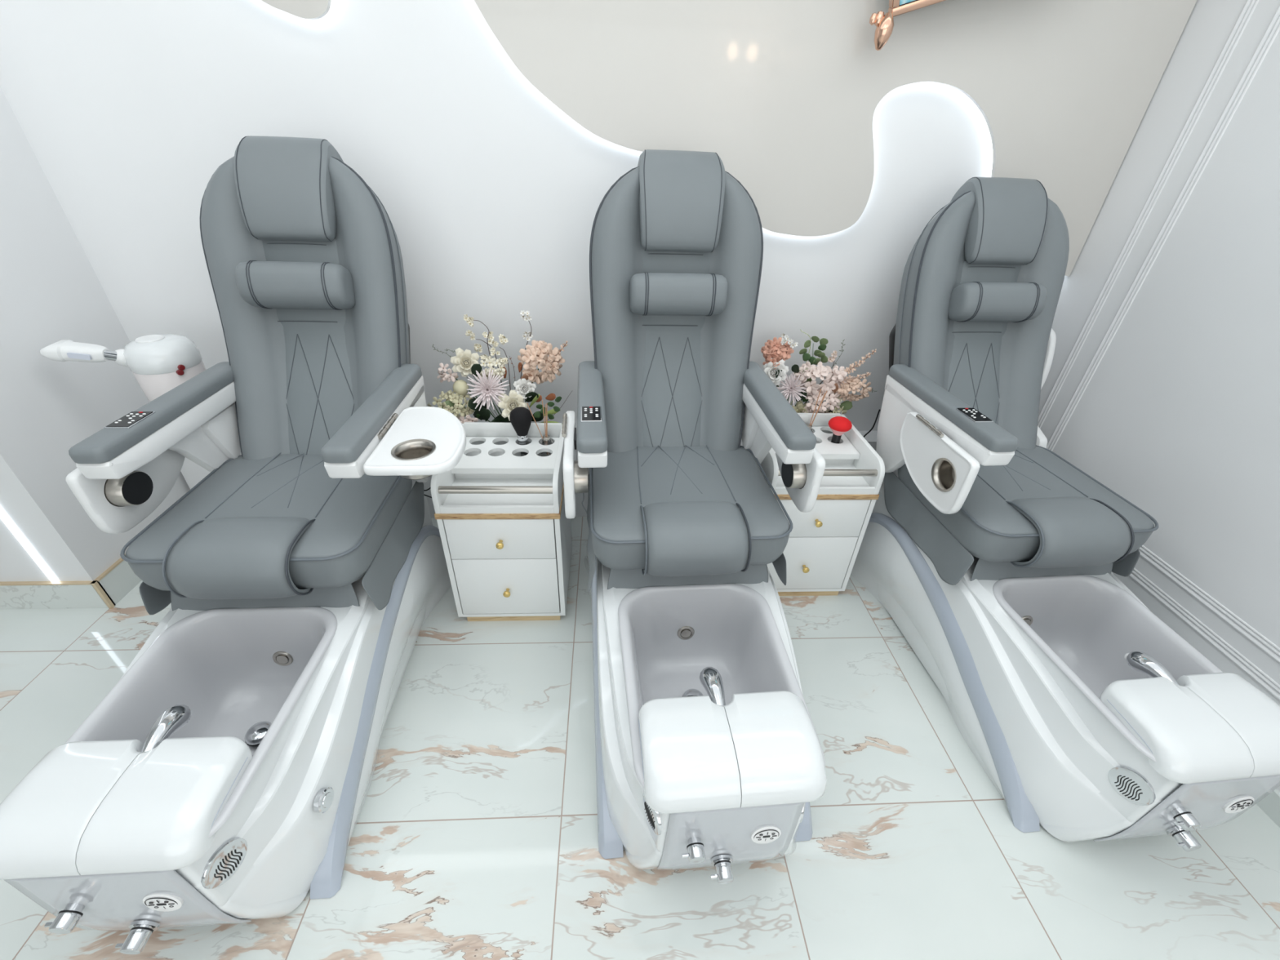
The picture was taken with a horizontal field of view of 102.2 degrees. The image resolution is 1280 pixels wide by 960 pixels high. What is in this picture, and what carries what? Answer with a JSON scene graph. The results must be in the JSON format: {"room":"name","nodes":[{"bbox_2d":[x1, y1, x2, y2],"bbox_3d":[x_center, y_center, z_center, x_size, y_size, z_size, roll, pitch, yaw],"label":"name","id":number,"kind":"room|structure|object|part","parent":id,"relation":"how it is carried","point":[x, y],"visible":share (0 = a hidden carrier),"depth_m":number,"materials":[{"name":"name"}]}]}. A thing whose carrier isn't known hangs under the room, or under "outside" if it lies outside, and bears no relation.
{"room":"salon","nodes":[
{"label":"salon","id":0,"kind":"room"},
{"bbox_2d":[0,86,190,582],"bbox_3d":[-3.536,-0.976,1.652,2.995,2.750,1.135,0,33,-4],"label":"wall","id":1,"kind":"structure","parent":0,"point":[51,292],"depth_m":1.80,"materials":[{"name":"white paint"}]},
{"bbox_2d":[0,508,57,582],"bbox_3d":[-2.150,-0.572,1.317,0.016,2.265,0.006,0,33,-4],"label":"led strip","id":2,"kind":"object","parent":1,"relation":"attached to","point":[5,519],"visible":1,"depth_m":1.84,"materials":[{"name":"white plastic"}]},
{"bbox_2d":[0,582,115,608],"bbox_3d":[-3.548,0.436,1.888,3.007,0.125,0.017,0,33,-4],"label":"baseboard","id":3,"kind":"structure","parent":1,"relation":"attached to","point":[11,597],"depth_m":1.96,"materials":[{"name":"tile"}]},
{"bbox_2d":[0,553,125,608],"bbox_3d":[-3.562,0.263,2.148,3.011,0.132,0.651,0,33,-4],"label":"trim","id":4,"kind":"structure","parent":1,"relation":"attached to","point":[95,584],"depth_m":1.94,"materials":[{"name":"gold metal"}]},
{"bbox_2d":[94,560,141,605],"bbox_3d":[-2.070,0.265,2.248,0.014,0.125,0.657,0,33,-4],"label":"baseboard","id":5,"kind":"structure","parent":1,"relation":"attached to","point":[122,580],"depth_m":2.04,"materials":[{"name":"tile"}]},
{"bbox_2d":[0,0,992,431],"bbox_3d":[-0.078,-1.080,2.039,4.000,2.750,0.200,0,33,-4],"label":"wall","id":6,"kind":"structure","parent":0,"point":[491,194],"depth_m":1.84,"materials":[{"name":"white paint"}]},
{"bbox_2d":[180,431,897,518],"bbox_3d":[-0.149,-0.028,2.546,3.852,0.430,0.115,0,33,-4],"label":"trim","id":7,"kind":"structure","parent":6,"relation":"attached to","point":[193,473],"depth_m":2.46,"materials":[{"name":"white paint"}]},
{"bbox_2d":[261,0,1196,276],"bbox_3d":[-0.090,-1.502,1.608,3.866,1.565,0.018,0,33,-5],"label":"wall panel","id":8,"kind":"object","parent":6,"relation":"attached to","point":[787,94],"visible":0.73,"depth_m":1.75,"materials":[{"name":"beige paint"}]},
{"bbox_2d":[869,0,946,50],"bbox_3d":[1.020,-1.634,1.409,0.730,0.721,0.176,3,33,1],"label":"picture frame","id":9,"kind":"object","parent":8,"relation":"attached to","point":[884,24],"visible":1,"depth_m":1.60,"materials":[{"name":"gold metal"}]},
{"bbox_2d":[899,0,915,4],"bbox_3d":[1.022,-1.668,1.387,0.681,0.588,0.140,3,33,1],"label":"painting","id":10,"kind":"object","parent":9,"relation":"attached to","point":[901,2],"depth_m":1.59,"materials":[{"name":"paint"}]},
{"bbox_3d":[1.022,-1.668,1.387,0.730,0.639,0.176,3,33,1],"label":"frame","id":11,"kind":"part","parent":9,"relation":"part of","materials":[{"name":"gold metal"}]},
{"bbox_2d":[0,516,1279,959],"bbox_3d":[-1.453,1.559,0.461,7.020,0.060,6.200,0,33,-4],"label":"floor","id":12,"kind":"structure","parent":0,"point":[475,835],"depth_m":1.39,"materials":[{"name":"tile"}]},
{"bbox_2d":[40,333,206,401],"bbox_3d":[-1.764,-0.116,2.083,0.453,0.965,0.354,0,33,-4],"label":"steamer","id":13,"kind":"object","parent":12,"relation":"on","point":[159,363],"visible":0.56,"depth_m":1.78,"materials":[{"name":"white plastic"}]},
{"bbox_3d":[-1.802,-0.426,1.780,0.033,0.066,0.086,23,38,29],"label":"steam arm","id":14,"kind":"part","parent":13,"relation":"part of","materials":[{"name":"silver metal"}]},
{"bbox_2d":[114,348,128,367],"bbox_3d":[-1.785,-0.422,1.810,0.071,0.079,0.081,23,38,29],"label":"joint","id":15,"kind":"object","parent":13,"relation":"attached to","point":[121,356],"depth_m":1.77,"materials":[{"name":"silver metal"}]},
{"bbox_2d":[132,360,206,401],"bbox_3d":[-1.712,-0.361,1.908,0.200,0.141,0.200,0,33,-4],"label":"jar","id":16,"kind":"object","parent":13,"relation":"on","point":[153,384],"depth_m":1.82,"materials":[{"name":"white plastic"}]},
{"bbox_3d":[-1.624,-0.380,1.825,0.015,0.020,0.020,22,38,27],"label":"control knob","id":17,"kind":"part","parent":13,"relation":"part of","materials":[{"name":"red plastic"}]},
{"bbox_3d":[-1.619,-0.397,1.823,0.015,0.020,0.020,19,36,23],"label":"control knob","id":18,"kind":"part","parent":13,"relation":"part of","materials":[{"name":"red plastic"}]},
{"bbox_2d":[0,135,466,954],"bbox_3d":[-0.955,0.006,1.397,0.945,1.563,1.602,-2,33,-6],"label":"chair","id":19,"kind":"object","parent":12,"relation":"on","point":[225,776],"visible":0.99,"depth_m":1.42,"materials":[{"name":"white"}]},
{"bbox_3d":[-1.106,0.846,1.001,0.037,0.038,0.044,0,33,-4],"label":"tap knob","id":20,"kind":"part","parent":19,"relation":"part of","materials":[{"name":"silver metal"}]},
{"bbox_3d":[-1.122,0.632,1.009,0.196,0.079,0.223,0,33,-4],"label":"basin lid","id":21,"kind":"part","parent":19,"relation":"part of","materials":[{"name":"white plastic"}]},
{"bbox_2d":[65,448,185,533],"bbox_3d":[-1.401,-0.025,1.471,0.080,0.224,0.368,0,33,-4],"label":"tray","id":22,"kind":"object","parent":19,"relation":"on","point":[115,506],"depth_m":1.39,"materials":[{"name":"white plastic"}]},
{"bbox_3d":[-1.027,0.880,1.077,0.308,0.397,0.046,0,33,-4],"label":"panel","id":23,"kind":"part","parent":19,"relation":"part of","materials":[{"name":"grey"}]},
{"bbox_3d":[-1.034,0.942,1.067,0.038,0.040,0.053,0,33,-4],"label":"tap knob","id":24,"kind":"part","parent":19,"relation":"part of","materials":[{"name":"silver metal"}]},
{"bbox_3d":[-1.359,-0.061,1.595,0.080,0.340,0.597,0,33,-4],"label":"armrest","id":25,"kind":"part","parent":19,"relation":"part of","materials":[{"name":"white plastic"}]},
{"bbox_3d":[-0.925,0.631,1.023,0.196,0.079,0.223,0,33,-4],"label":"basin lid","id":26,"kind":"part","parent":19,"relation":"part of","materials":[{"name":"white plastic"}]},
{"bbox_2d":[64,606,337,838],"bbox_3d":[-1.044,0.633,1.265,0.452,0.344,0.632,0,33,-4],"label":"basin","id":27,"kind":"object","parent":19,"relation":"in","point":[199,737],"depth_m":1.19,"materials":[{"name":"white"}]},
{"bbox_2d":[200,836,247,888],"bbox_3d":[-0.857,0.785,1.063,0.024,0.090,0.090,11,34,13],"label":"speaker grille","id":28,"kind":"object","parent":19,"relation":"attached to","point":[228,855],"depth_m":1.05,"materials":[{"name":"silver metal"}]},
{"bbox_2d":[124,453,412,591],"bbox_3d":[-1.066,0.102,1.579,0.592,0.148,0.543,0,33,-4],"label":"seat cushion","id":29,"kind":"object","parent":19,"relation":"on","point":[345,529],"depth_m":1.48,"materials":[{"name":"grey leather"}]},
{"bbox_2d":[233,135,343,241],"bbox_3d":[-1.072,-0.903,1.604,0.264,0.271,0.232,0,33,-4],"label":"cushion","id":30,"kind":"object","parent":19,"relation":"on","point":[286,189],"depth_m":1.54,"materials":[{"name":"grey leather"}]},
{"bbox_3d":[-1.076,-0.502,1.679,0.563,0.974,0.465,0,33,-4],"label":"backrest","id":31,"kind":"part","parent":19,"relation":"part of","materials":[{"name":"grey leather"}]},
{"bbox_3d":[-1.077,-0.398,1.695,0.256,0.696,0.318,0,33,-4],"label":"panel","id":32,"kind":"part","parent":19,"relation":"part of","materials":[{"name":"grey leather"}]},
{"bbox_3d":[-0.805,0.526,1.680,0.070,0.395,1.238,0,33,-4],"label":"trim","id":33,"kind":"part","parent":19,"relation":"part of","materials":[{"name":"grey plastic"}]},
{"bbox_3d":[-0.780,-0.063,1.637,0.080,0.340,0.597,0,33,-4],"label":"armrest","id":34,"kind":"part","parent":19,"relation":"part of","materials":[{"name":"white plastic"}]},
{"bbox_2d":[363,406,466,479],"bbox_3d":[-0.611,-0.106,1.476,0.246,0.077,0.368,0,33,-4],"label":"tray","id":35,"kind":"object","parent":19,"relation":"on","point":[415,442],"depth_m":1.43,"materials":[{"name":"white plastic"}]},
{"bbox_2d":[423,486,431,497],"bbox_3d":[-0.823,0.101,2.292,0.123,0.436,0.279,18,36,22],"label":"power cord","id":36,"kind":"object","parent":12,"relation":"on","point":[430,486],"visible":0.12,"depth_m":2.19,"materials":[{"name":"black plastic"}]},
{"bbox_2d":[431,422,572,621],"bbox_3d":[-0.494,0.174,2.005,0.416,0.655,0.452,0,33,-4],"label":"trolley","id":37,"kind":"object","parent":12,"relation":"on","point":[504,528],"visible":0.95,"depth_m":1.86,"materials":[{"name":"white wood"}]},
{"bbox_2d":[431,422,564,513],"bbox_3d":[-0.486,-0.056,1.875,0.410,0.129,0.420,0,33,-4],"label":"tray","id":38,"kind":"object","parent":37,"relation":"on","point":[491,475],"depth_m":1.85,"materials":[{"name":"white plastic"}]},
{"bbox_3d":[-0.488,0.008,1.914,0.416,0.021,0.424,0,33,-4],"label":"wood trim","id":39,"kind":"part","parent":37,"relation":"part of","materials":[{"name":"white wood"}]},
{"bbox_2d":[426,310,572,424],"bbox_3d":[-0.562,-0.170,2.175,0.578,1.041,0.221,0,33,-4],"label":"flower arrangement","id":40,"kind":"object","parent":37,"relation":"on","point":[465,362],"visible":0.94,"depth_m":2.01,"materials":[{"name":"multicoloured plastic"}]},
{"bbox_3d":[-0.482,0.203,1.802,0.367,0.176,0.017,0,33,-4],"label":"drawer","id":41,"kind":"part","parent":37,"relation":"part of","materials":[{"name":"white laminate"}]},
{"bbox_3d":[-0.483,0.222,1.785,0.027,0.027,0.031,0,33,-4],"label":"knob","id":42,"kind":"part","parent":37,"relation":"part of","materials":[{"name":"gold metal"}]},
{"bbox_2d":[450,436,559,474],"bbox_3d":[-0.490,-0.096,1.939,0.372,0.022,0.235,0,33,-4],"label":"shelf","id":43,"kind":"object","parent":37,"relation":"attached to","point":[482,463],"depth_m":1.90,"materials":[{"name":"white laminate"}]},
{"bbox_3d":[-0.490,0.395,1.926,0.367,0.276,0.017,0,33,-4],"label":"drawer","id":44,"kind":"part","parent":37,"relation":"part of","materials":[{"name":"white laminate"}]},
{"bbox_3d":[-0.491,0.416,1.911,0.027,0.027,0.031,0,33,-4],"label":"knob","id":45,"kind":"part","parent":37,"relation":"part of","materials":[{"name":"gold metal"}]},
{"bbox_2d":[509,406,532,455],"bbox_3d":[-0.452,-0.182,1.986,0.082,0.203,0.082,0,33,-4],"label":"brush","id":46,"kind":"object","parent":37,"relation":"in","point":[520,417],"visible":0.91,"depth_m":1.93,"materials":[{"name":"black"}]},
{"bbox_3d":[-0.455,-0.122,2.025,0.034,0.060,0.034,0,33,-4],"label":"handle","id":47,"kind":"part","parent":46,"relation":"part of","materials":[{"name":"black"}]},
{"bbox_2d":[526,400,553,456],"bbox_3d":[-0.380,-0.195,1.982,0.092,0.232,0.056,0,33,-4],"label":"reed diffuser","id":48,"kind":"object","parent":37,"relation":"in","point":[546,440],"visible":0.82,"depth_m":1.99,"materials":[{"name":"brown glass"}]},
{"bbox_2d":[539,435,553,456],"bbox_3d":[-0.364,-0.133,2.023,0.056,0.086,0.056,0,33,-4],"label":"bottle","id":49,"kind":"object","parent":48,"relation":"on","point":[546,440],"depth_m":2.00,"materials":[{"name":"clear glass"}]},
{"bbox_2d":[576,446,586,513],"bbox_3d":[-0.225,0.085,2.365,0.053,0.450,0.263,-25,42,-35],"label":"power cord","id":50,"kind":"object","parent":12,"relation":"on","point":[576,446],"visible":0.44,"depth_m":2.39,"materials":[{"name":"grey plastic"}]},
{"bbox_2d":[561,149,826,884],"bbox_3d":[0.157,-0.001,1.475,0.758,1.571,1.497,-1,33,-6],"label":"chair","id":51,"kind":"object","parent":12,"relation":"on","point":[709,753],"visible":1,"depth_m":1.57,"materials":[{"name":"white"}]},
{"bbox_2d":[561,410,588,518],"bbox_3d":[-0.198,-0.055,1.597,0.087,0.224,0.368,0,33,-4],"label":"tray","id":52,"kind":"object","parent":51,"relation":"on","point":[575,473],"depth_m":1.48,"materials":[{"name":"white plastic"}]},
{"bbox_3d":[-0.160,-0.092,1.722,0.080,0.340,0.597,-1,33,-6],"label":"armrest","id":53,"kind":"part","parent":51,"relation":"part of","materials":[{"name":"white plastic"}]},
{"bbox_3d":[-0.129,0.496,1.771,0.070,0.395,1.238,-1,33,-6],"label":"trim","id":54,"kind":"part","parent":51,"relation":"part of","materials":[{"name":"grey plastic"}]},
{"bbox_2d":[642,792,662,835],"bbox_3d":[0.032,0.752,1.171,0.024,0.090,0.090,-13,36,-22],"label":"speaker grille","id":55,"kind":"object","parent":51,"relation":"attached to","point":[654,818],"depth_m":1.15,"materials":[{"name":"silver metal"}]},
{"bbox_3d":[0.118,-0.523,1.768,0.563,0.962,0.377,-1,33,-6],"label":"backrest","id":56,"kind":"part","parent":51,"relation":"part of","materials":[{"name":"grey leather"}]},
{"bbox_3d":[0.118,-0.415,1.790,0.256,0.697,0.230,-1,33,-6],"label":"panel","id":57,"kind":"part","parent":51,"relation":"part of","materials":[{"name":"grey leather"}]},
{"bbox_2d":[637,149,725,252],"bbox_3d":[0.122,-0.887,1.647,0.264,0.275,0.209,-1,33,-6],"label":"cushion","id":58,"kind":"object","parent":51,"relation":"on","point":[682,194],"depth_m":1.57,"materials":[{"name":"grey leather"}]},
{"bbox_3d":[0.102,0.597,1.143,0.196,0.079,0.223,-1,33,-6],"label":"basin lid","id":59,"kind":"part","parent":51,"relation":"part of","materials":[{"name":"white plastic"}]},
{"bbox_2d":[591,445,790,569],"bbox_3d":[0.135,0.065,1.714,0.592,0.148,0.543,-1,33,-6],"label":"seat cushion","id":60,"kind":"object","parent":51,"relation":"on","point":[634,479],"depth_m":1.61,"materials":[{"name":"grey leather"}]},
{"bbox_3d":[0.122,0.811,1.136,0.037,0.038,0.044,-1,33,-6],"label":"tap knob","id":61,"kind":"part","parent":51,"relation":"part of","materials":[{"name":"silver metal"}]},
{"bbox_2d":[617,583,825,789],"bbox_3d":[0.172,0.596,1.401,0.460,0.344,0.638,0,33,-4],"label":"basin","id":62,"kind":"object","parent":51,"relation":"in","point":[710,696],"depth_m":1.28,"materials":[{"name":"white"}]},
{"bbox_3d":[0.194,0.905,1.204,0.038,0.040,0.053,-1,33,-6],"label":"tap knob","id":63,"kind":"part","parent":51,"relation":"part of","materials":[{"name":"silver metal"}]},
{"bbox_3d":[0.200,0.844,1.214,0.308,0.397,0.046,-1,33,-6],"label":"panel","id":64,"kind":"part","parent":51,"relation":"part of","materials":[{"name":"grey plastic"}]},
{"bbox_3d":[0.299,0.593,1.163,0.196,0.079,0.223,-1,33,-6],"label":"basin lid","id":65,"kind":"part","parent":51,"relation":"part of","materials":[{"name":"white plastic"}]},
{"bbox_3d":[0.417,-0.104,1.778,0.080,0.340,0.597,-1,33,-6],"label":"armrest","id":66,"kind":"part","parent":51,"relation":"part of","materials":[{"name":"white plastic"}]},
{"bbox_2d":[775,446,825,512],"bbox_3d":[0.481,-0.070,1.664,0.075,0.224,0.368,0,33,-4],"label":"tray","id":67,"kind":"object","parent":51,"relation":"on","point":[802,480],"depth_m":1.54,"materials":[{"name":"white plastic"}]},
{"bbox_2d":[800,802,805,822],"bbox_3d":[0.368,0.745,1.204,0.024,0.090,0.090,10,34,11],"label":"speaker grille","id":68,"kind":"object","parent":51,"relation":"attached to","point":[802,814],"depth_m":1.16,"materials":[{"name":"silver metal"}]},
{"bbox_3d":[0.401,0.485,1.822,0.070,0.395,1.238,-1,33,-6],"label":"trim","id":69,"kind":"part","parent":51,"relation":"part of","materials":[{"name":"grey"}]},
{"bbox_2d":[759,413,884,595],"bbox_3d":[0.662,0.114,2.172,0.416,0.655,0.452,0,33,-4],"label":"trolley","id":70,"kind":"object","parent":12,"relation":"on","point":[820,552],"visible":0.54,"depth_m":2.02,"materials":[{"name":"white wood"}]},
{"bbox_3d":[0.665,0.357,2.079,0.027,0.027,0.031,0,33,-4],"label":"knob","id":71,"kind":"part","parent":70,"relation":"part of","materials":[{"name":"gold metal"}]},
{"bbox_3d":[0.666,0.335,2.094,0.367,0.276,0.017,0,33,-4],"label":"drawer","id":72,"kind":"part","parent":70,"relation":"part of","materials":[{"name":"white laminate"}]},
{"bbox_2d":[771,426,860,459],"bbox_3d":[0.666,-0.155,2.107,0.372,0.022,0.235,0,33,-4],"label":"shelf","id":73,"kind":"object","parent":70,"relation":"attached to","point":[847,448],"depth_m":2.06,"materials":[{"name":"white plastic"}]},
{"bbox_2d":[806,388,826,432],"bbox_3d":[0.713,-0.259,2.141,0.066,0.245,0.056,14,35,18],"label":"reed diffuser","id":74,"kind":"object","parent":70,"relation":"in","point":[809,425],"visible":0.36,"depth_m":2.13,"materials":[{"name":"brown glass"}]},
{"bbox_3d":[0.673,0.162,1.953,0.027,0.027,0.031,0,33,-4],"label":"knob","id":75,"kind":"part","parent":70,"relation":"part of","materials":[{"name":"gold metal"}]},
{"bbox_2d":[759,413,884,494],"bbox_3d":[0.670,-0.115,2.043,0.410,0.129,0.420,0,33,-4],"label":"tray","id":76,"kind":"object","parent":70,"relation":"on","point":[852,466],"depth_m":1.97,"materials":[{"name":"white plastic"}]},
{"bbox_3d":[0.674,0.143,1.969,0.367,0.176,0.017,0,33,-4],"label":"drawer","id":77,"kind":"part","parent":70,"relation":"part of","materials":[{"name":"white laminate"}]},
{"bbox_3d":[0.668,-0.051,2.082,0.416,0.021,0.424,0,33,-4],"label":"wood trim","id":78,"kind":"part","parent":70,"relation":"part of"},
{"bbox_2d":[828,416,852,443],"bbox_3d":[0.795,-0.174,2.088,0.089,0.167,0.089,0,33,-4],"label":"brush","id":79,"kind":"object","parent":70,"relation":"in","point":[839,425],"visible":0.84,"depth_m":2.04,"materials":[{"name":"red"}]},
{"bbox_2d":[863,408,879,437],"bbox_3d":[1.045,-0.064,2.512,0.261,0.625,0.061,5,33,3],"label":"power cord","id":80,"kind":"object","parent":12,"relation":"on","point":[879,409],"visible":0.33,"depth_m":2.37,"materials":[{"name":"black plastic"}]},
{"bbox_2d":[850,177,1279,851],"bbox_3d":[1.312,-0.040,1.647,0.756,1.530,1.667,-1,33,-6],"label":"chair","id":81,"kind":"object","parent":12,"relation":"on","point":[994,556],"visible":0.97,"depth_m":1.64,"materials":[{"name":"white"}]},
{"bbox_2d":[899,412,980,514],"bbox_3d":[0.964,-0.063,1.685,0.089,0.224,0.368,0,33,-4],"label":"tray","id":82,"kind":"object","parent":81,"relation":"on","point":[941,460],"depth_m":1.65,"materials":[{"name":"white plastic"}]},
{"bbox_3d":[1.001,-0.100,1.811,0.080,0.340,0.597,-1,33,-6],"label":"armrest","id":83,"kind":"part","parent":81,"relation":"part of","materials":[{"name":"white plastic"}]},
{"bbox_3d":[1.035,0.488,1.859,0.070,0.395,1.238,-1,33,-6],"label":"trim","id":84,"kind":"part","parent":81,"relation":"part of","materials":[{"name":"grey plastic"}]},
{"bbox_3d":[1.271,-0.532,1.909,0.563,0.943,0.459,-1,33,-6],"label":"backrest","id":85,"kind":"part","parent":81,"relation":"part of","materials":[{"name":"grey leather"}]},
{"bbox_3d":[1.272,-0.433,1.924,0.256,0.672,0.315,-1,33,-6],"label":"panel","id":86,"kind":"part","parent":81,"relation":"part of","materials":[{"name":"grey leather"}]},
{"bbox_2d":[951,177,1048,265],"bbox_3d":[1.269,-0.922,1.838,0.264,0.262,0.227,-1,33,-6],"label":"cushion","id":87,"kind":"object","parent":81,"relation":"on","point":[1006,221],"depth_m":1.77,"materials":[{"name":"grey leather"}]},
{"bbox_2d":[897,446,1154,562],"bbox_3d":[1.297,0.056,1.804,0.592,0.148,0.543,-1,33,-6],"label":"seat cushion","id":88,"kind":"object","parent":81,"relation":"on","point":[993,523],"depth_m":1.67,"materials":[{"name":"grey leather"}]},
{"bbox_3d":[1.540,-0.292,2.189,0.080,0.575,0.468,-1,33,-6],"label":"armrest","id":89,"kind":"part","parent":81,"relation":"part of","materials":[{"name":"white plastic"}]},
{"bbox_2d":[1040,328,1056,389],"bbox_3d":[1.586,-0.458,2.176,0.077,0.388,0.247,0,33,-4],"label":"tray","id":90,"kind":"object","parent":81,"relation":"on","point":[1052,339],"depth_m":2.03,"materials":[{"name":"white plastic"}]},
{"bbox_2d":[992,574,1223,761],"bbox_3d":[1.338,0.586,1.492,0.463,0.344,0.640,0,33,-4],"label":"basin","id":91,"kind":"object","parent":81,"relation":"in","point":[1104,678],"depth_m":1.42,"materials":[{"name":"white"}]},
{"bbox_2d":[1108,765,1155,805],"bbox_3d":[1.201,0.743,1.261,0.024,0.090,0.090,-13,36,-23],"label":"speaker grille","id":92,"kind":"object","parent":81,"relation":"attached to","point":[1132,785],"depth_m":1.25,"materials":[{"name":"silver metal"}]},
{"bbox_3d":[1.270,0.588,1.234,0.196,0.079,0.223,-1,33,-6],"label":"basin lid","id":93,"kind":"part","parent":81,"relation":"part of","materials":[{"name":"white plastic"}]},
{"bbox_3d":[1.292,0.802,1.227,0.037,0.038,0.044,-1,33,-6],"label":"tap knob","id":94,"kind":"part","parent":81,"relation":"part of","materials":[{"name":"silver metal"}]},
{"bbox_3d":[1.369,0.834,1.305,0.308,0.397,0.046,-1,33,-6],"label":"panel","id":95,"kind":"part","parent":81,"relation":"part of","materials":[{"name":"grey plastic"}]},
{"bbox_3d":[1.363,0.895,1.296,0.038,0.040,0.053,-1,33,-6],"label":"tap knob","id":96,"kind":"part","parent":81,"relation":"part of","materials":[{"name":"silver metal"}]},
{"bbox_3d":[1.467,0.583,1.254,0.196,0.079,0.223,-1,33,-6],"label":"basin lid","id":97,"kind":"part","parent":81,"relation":"part of","materials":[{"name":"white plastic"}]},
{"bbox_2d":[760,330,876,414],"bbox_3d":[0.740,-0.183,2.341,0.559,0.976,0.165,0,33,-4],"label":"flower arrangement","id":98,"kind":"object","parent":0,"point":[775,352],"visible":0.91,"depth_m":2.15,"materials":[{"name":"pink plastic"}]},
{"bbox_2d":[1038,0,1279,791],"bbox_3d":[2.013,0.417,-0.134,0.120,2.750,6.100,0,33,-4],"label":"wall","id":99,"kind":"structure","parent":0,"point":[1179,417],"depth_m":1.70,"materials":[{"name":"white paint"}]},
{"bbox_2d":[1037,0,1279,701],"bbox_3d":[1.945,0.262,0.003,0.015,2.260,4.520,0,33,-4],"label":"trim","id":100,"kind":"structure","parent":99,"relation":"attached to","point":[1250,6],"depth_m":1.76,"materials":[{"name":"white paint"}]},
{"bbox_2d":[1046,4,1279,663],"bbox_3d":[1.945,0.269,0.002,0.015,2.070,4.310,0,33,-4],"label":"trim","id":101,"kind":"structure","parent":99,"relation":"attached to","point":[1269,35],"depth_m":1.73,"materials":[{"name":"white paint"}]},
{"bbox_2d":[1256,789,1279,827],"bbox_3d":[1.910,1.650,0.417,0.016,0.075,5.690,0,33,-4],"label":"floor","id":102,"kind":"structure","parent":99,"relation":"attached to","point":[1269,805],"depth_m":1.50,"materials":[{"name":"white tile"}]}
]}

